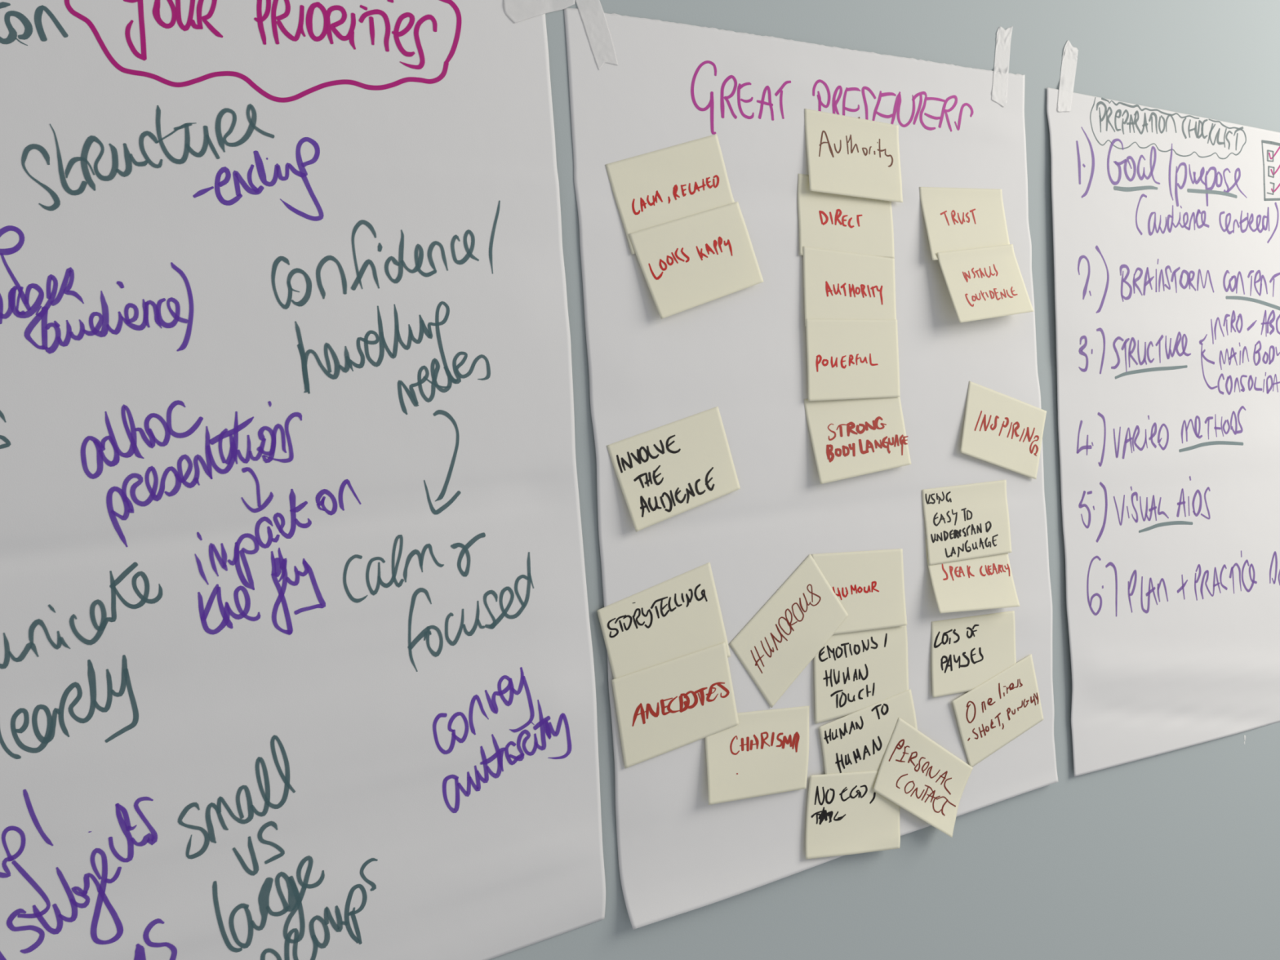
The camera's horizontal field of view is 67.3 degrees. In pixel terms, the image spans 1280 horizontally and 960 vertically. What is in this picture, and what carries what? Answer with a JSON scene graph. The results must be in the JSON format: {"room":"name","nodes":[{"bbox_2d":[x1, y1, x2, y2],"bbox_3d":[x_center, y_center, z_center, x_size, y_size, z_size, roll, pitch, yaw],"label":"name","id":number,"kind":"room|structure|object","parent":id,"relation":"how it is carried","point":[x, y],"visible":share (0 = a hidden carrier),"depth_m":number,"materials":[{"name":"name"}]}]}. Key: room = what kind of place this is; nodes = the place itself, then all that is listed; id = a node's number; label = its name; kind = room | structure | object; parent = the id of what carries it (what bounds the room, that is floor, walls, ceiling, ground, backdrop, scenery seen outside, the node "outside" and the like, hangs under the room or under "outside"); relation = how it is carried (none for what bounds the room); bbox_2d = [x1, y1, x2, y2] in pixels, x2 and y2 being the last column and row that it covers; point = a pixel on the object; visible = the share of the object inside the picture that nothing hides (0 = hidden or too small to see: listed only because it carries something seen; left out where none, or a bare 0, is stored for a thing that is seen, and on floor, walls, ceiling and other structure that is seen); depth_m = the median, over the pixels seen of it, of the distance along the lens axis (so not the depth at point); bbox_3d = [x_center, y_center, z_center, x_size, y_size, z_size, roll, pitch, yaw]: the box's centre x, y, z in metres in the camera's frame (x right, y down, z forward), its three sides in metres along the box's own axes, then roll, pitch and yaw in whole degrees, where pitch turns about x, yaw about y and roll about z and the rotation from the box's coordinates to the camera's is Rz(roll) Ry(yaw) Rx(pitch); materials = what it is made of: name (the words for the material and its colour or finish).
{"room":"training room","nodes":[
{"label":"training room","id":0,"kind":"room"},
{"bbox_2d":[489,0,1279,959],"bbox_3d":[0.701,-0.052,1.524,7.800,2.900,0.120,-5,3,-26],"label":"wall","id":1,"kind":"structure","parent":0,"point":[1175,855],"depth_m":1.40,"materials":[{"name":"white paint"}]},
{"bbox_2d":[0,0,605,959],"bbox_3d":[-0.384,0.022,0.914,0.709,1.079,0.019,-5,3,-26],"label":"sheet","id":2,"kind":"object","parent":1,"relation":"attached to","point":[296,656],"visible":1,"depth_m":0.94,"materials":[{"name":"paper"}]},
{"bbox_2d":[502,0,575,22],"bbox_3d":[-0.109,-0.530,1.053,0.095,0.069,0.002,-5,3,-27],"label":"tape","id":3,"kind":"object","parent":2,"relation":"attached to","point":[517,11],"visible":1,"depth_m":1.05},
{"bbox_2d":[564,8,1057,929],"bbox_3d":[0.267,-0.033,1.235,0.709,1.045,0.017,-5,3,-26],"label":"sheet","id":4,"kind":"object","parent":1,"relation":"attached to","point":[743,353],"visible":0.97,"depth_m":1.19,"materials":[{"name":"paper"}]},
{"bbox_2d":[575,0,617,70],"bbox_3d":[-0.051,-0.514,1.082,0.052,0.106,0.002,-4,3,-25],"label":"tape","id":5,"kind":"object","parent":4,"relation":"attached to","point":[591,11],"visible":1,"depth_m":1.08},
{"bbox_2d":[596,562,730,679],"bbox_3d":[0.029,0.167,1.123,0.169,0.128,0.004,-5,3,-25],"label":"sticky note","id":6,"kind":"object","parent":4,"relation":"attached to","point":[680,615],"visible":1,"depth_m":1.12,"materials":[{"name":"paper"}]},
{"bbox_2d":[605,133,734,254],"bbox_3d":[0.042,-0.336,1.127,0.175,0.148,0.005,-5,3,-26],"label":"sticky note","id":7,"kind":"object","parent":4,"relation":"attached to","point":[650,189],"visible":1,"depth_m":1.12,"materials":[{"name":"paper"}]},
{"bbox_2d":[606,406,740,532],"bbox_3d":[0.043,-0.014,1.123,0.172,0.139,0.008,-5,3,-26],"label":"sticky note","id":8,"kind":"object","parent":4,"relation":"attached to","point":[663,473],"visible":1,"depth_m":1.12,"materials":[{"name":"paper"}]},
{"bbox_2d":[611,642,738,768],"bbox_3d":[0.044,0.263,1.128,0.164,0.126,0.001,-5,3,-25],"label":"sticky note","id":9,"kind":"object","parent":4,"relation":"attached to","point":[661,708],"visible":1,"depth_m":1.13,"materials":[{"name":"paper"}]},
{"bbox_2d":[628,201,763,319],"bbox_3d":[0.069,-0.261,1.134,0.176,0.144,0.010,-5,3,-27],"label":"sticky note","id":10,"kind":"object","parent":4,"relation":"attached to","point":[691,261],"visible":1,"depth_m":1.13,"materials":[{"name":"paper"}]},
{"bbox_2d":[705,706,808,804],"bbox_3d":[0.147,0.335,1.176,0.159,0.116,0.012,-5,3,-26],"label":"sticky note","id":11,"kind":"object","parent":4,"relation":"attached to","point":[767,753],"visible":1,"depth_m":1.18,"materials":[{"name":"paper"}]},
{"bbox_2d":[729,554,848,707],"bbox_3d":[0.187,0.188,1.198,0.176,0.184,0.005,-4,2,-24],"label":"sticky note","id":12,"kind":"object","parent":4,"relation":"attached to","point":[794,624],"visible":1,"depth_m":1.20,"materials":[{"name":"paper"}]},
{"bbox_2d":[797,173,894,258],"bbox_3d":[0.266,-0.338,1.236,0.157,0.103,0.006,-5,3,-26],"label":"sticky note","id":13,"kind":"object","parent":4,"relation":"attached to","point":[828,221],"visible":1,"depth_m":1.23,"materials":[{"name":"paper"}]},
{"bbox_2d":[803,246,896,326],"bbox_3d":[0.270,-0.247,1.235,0.152,0.100,0.004,-5,3,-27],"label":"sticky note","id":14,"kind":"object","parent":4,"relation":"attached to","point":[838,285],"visible":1,"depth_m":1.23,"materials":[{"name":"paper"}]},
{"bbox_2d":[805,319,899,401],"bbox_3d":[0.274,-0.155,1.235,0.153,0.103,0.002,-5,3,-27],"label":"sticky note","id":15,"kind":"object","parent":4,"relation":"attached to","point":[847,358],"visible":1,"depth_m":1.23,"materials":[{"name":"paper"}]},
{"bbox_2d":[805,770,900,859],"bbox_3d":[0.279,0.429,1.240,0.167,0.123,0.009,-5,3,-26],"label":"sticky note","id":16,"kind":"object","parent":4,"relation":"attached to","point":[845,815],"visible":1,"depth_m":1.24,"materials":[{"name":"paper"}]},
{"bbox_2d":[804,108,902,202],"bbox_3d":[0.277,-0.416,1.238,0.154,0.110,0.006,-5,3,-26],"label":"sticky note","id":17,"kind":"object","parent":4,"relation":"attached to","point":[848,156],"visible":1,"depth_m":1.24,"materials":[{"name":"paper"}]},
{"bbox_2d":[804,395,911,484],"bbox_3d":[0.283,-0.057,1.237,0.161,0.116,0.012,-5,3,-26],"label":"sticky note","id":18,"kind":"object","parent":4,"relation":"attached to","point":[850,437],"visible":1,"depth_m":1.24,"materials":[{"name":"paper"}]},
{"bbox_2d":[811,548,906,634],"bbox_3d":[0.287,0.143,1.243,0.147,0.109,0.008,-5,3,-26],"label":"sticky note","id":19,"kind":"object","parent":4,"relation":"attached to","point":[869,585],"visible":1,"depth_m":1.25,"materials":[{"name":"paper"}]},
{"bbox_2d":[813,625,908,724],"bbox_3d":[0.287,0.246,1.246,0.156,0.113,0.003,-5,3,-26],"label":"sticky note","id":20,"kind":"object","parent":4,"relation":"attached to","point":[854,672],"visible":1,"depth_m":1.24,"materials":[{"name":"paper"}]},
{"bbox_2d":[818,688,917,773],"bbox_3d":[0.303,0.346,1.254,0.167,0.126,0.004,-5,3,-26],"label":"sticky note","id":21,"kind":"object","parent":4,"relation":"attached to","point":[858,741],"visible":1,"depth_m":1.25,"materials":[{"name":"paper"}]},
{"bbox_2d":[873,717,973,837],"bbox_3d":[0.386,0.398,1.287,0.178,0.175,0.017,-5,3,-26],"label":"sticky note","id":22,"kind":"object","parent":4,"relation":"attached to","point":[916,773],"visible":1,"depth_m":1.29,"materials":[{"name":"paper"}]},
{"bbox_2d":[919,186,1009,260],"bbox_3d":[0.450,-0.352,1.319,0.155,0.107,0.015,-5,3,-26],"label":"sticky note","id":23,"kind":"object","parent":4,"relation":"attached to","point":[956,219],"visible":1,"depth_m":1.32,"materials":[{"name":"paper"}]},
{"bbox_2d":[922,480,1011,564],"bbox_3d":[0.453,0.057,1.326,0.155,0.104,0.007,-5,3,-26],"label":"sticky note","id":24,"kind":"object","parent":4,"relation":"attached to","point":[968,521],"visible":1,"depth_m":1.32,"materials":[{"name":"paper"}]},
{"bbox_2d":[925,538,1020,613],"bbox_3d":[0.458,0.128,1.318,0.151,0.108,0.024,-5,3,-26],"label":"sticky note","id":25,"kind":"object","parent":4,"relation":"attached to","point":[984,583],"visible":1,"depth_m":1.32,"materials":[{"name":"paper"}]},
{"bbox_2d":[931,610,1016,697],"bbox_3d":[0.462,0.239,1.329,0.160,0.107,0.004,-5,3,-26],"label":"sticky note","id":26,"kind":"object","parent":4,"relation":"attached to","point":[967,652],"visible":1,"depth_m":1.33,"materials":[{"name":"paper"}]},
{"bbox_2d":[937,244,1034,322],"bbox_3d":[0.475,-0.271,1.318,0.164,0.113,0.016,-5,3,-28],"label":"sticky note","id":27,"kind":"object","parent":4,"relation":"attached to","point":[982,282],"visible":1,"depth_m":1.32,"materials":[{"name":"paper"}]},
{"bbox_2d":[951,653,1044,767],"bbox_3d":[0.505,0.325,1.353,0.180,0.142,0.007,-5,3,-27],"label":"sticky note","id":28,"kind":"object","parent":4,"relation":"attached to","point":[1000,709],"visible":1,"depth_m":1.35,"materials":[{"name":"paper"}]},
{"bbox_2d":[991,26,1013,106],"bbox_3d":[0.511,-0.584,1.356,0.050,0.117,0.004,-5,3,-26],"label":"tape","id":29,"kind":"object","parent":4,"relation":"attached to","point":[1000,81],"visible":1,"depth_m":1.36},
{"bbox_2d":[960,381,1046,479],"bbox_3d":[0.513,-0.069,1.352,0.177,0.144,0.007,-5,3,-26],"label":"sticky note","id":30,"kind":"object","parent":4,"relation":"attached to","point":[1000,429],"visible":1,"depth_m":1.35,"materials":[{"name":"paper"}]},
{"bbox_2d":[1046,87,1279,776],"bbox_3d":[0.934,-0.081,1.564,0.715,1.030,0.010,-5,3,-26],"label":"sheet","id":31,"kind":"object","parent":1,"relation":"attached to","point":[1166,224],"visible":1,"depth_m":1.51,"materials":[{"name":"paper"}]},
{"bbox_2d":[1057,40,1078,111],"bbox_3d":[0.629,-0.593,1.413,0.054,0.109,0.004,-5,3,-26],"label":"tape","id":32,"kind":"object","parent":31,"relation":"attached to","point":[1069,59],"visible":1,"depth_m":1.41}
]}

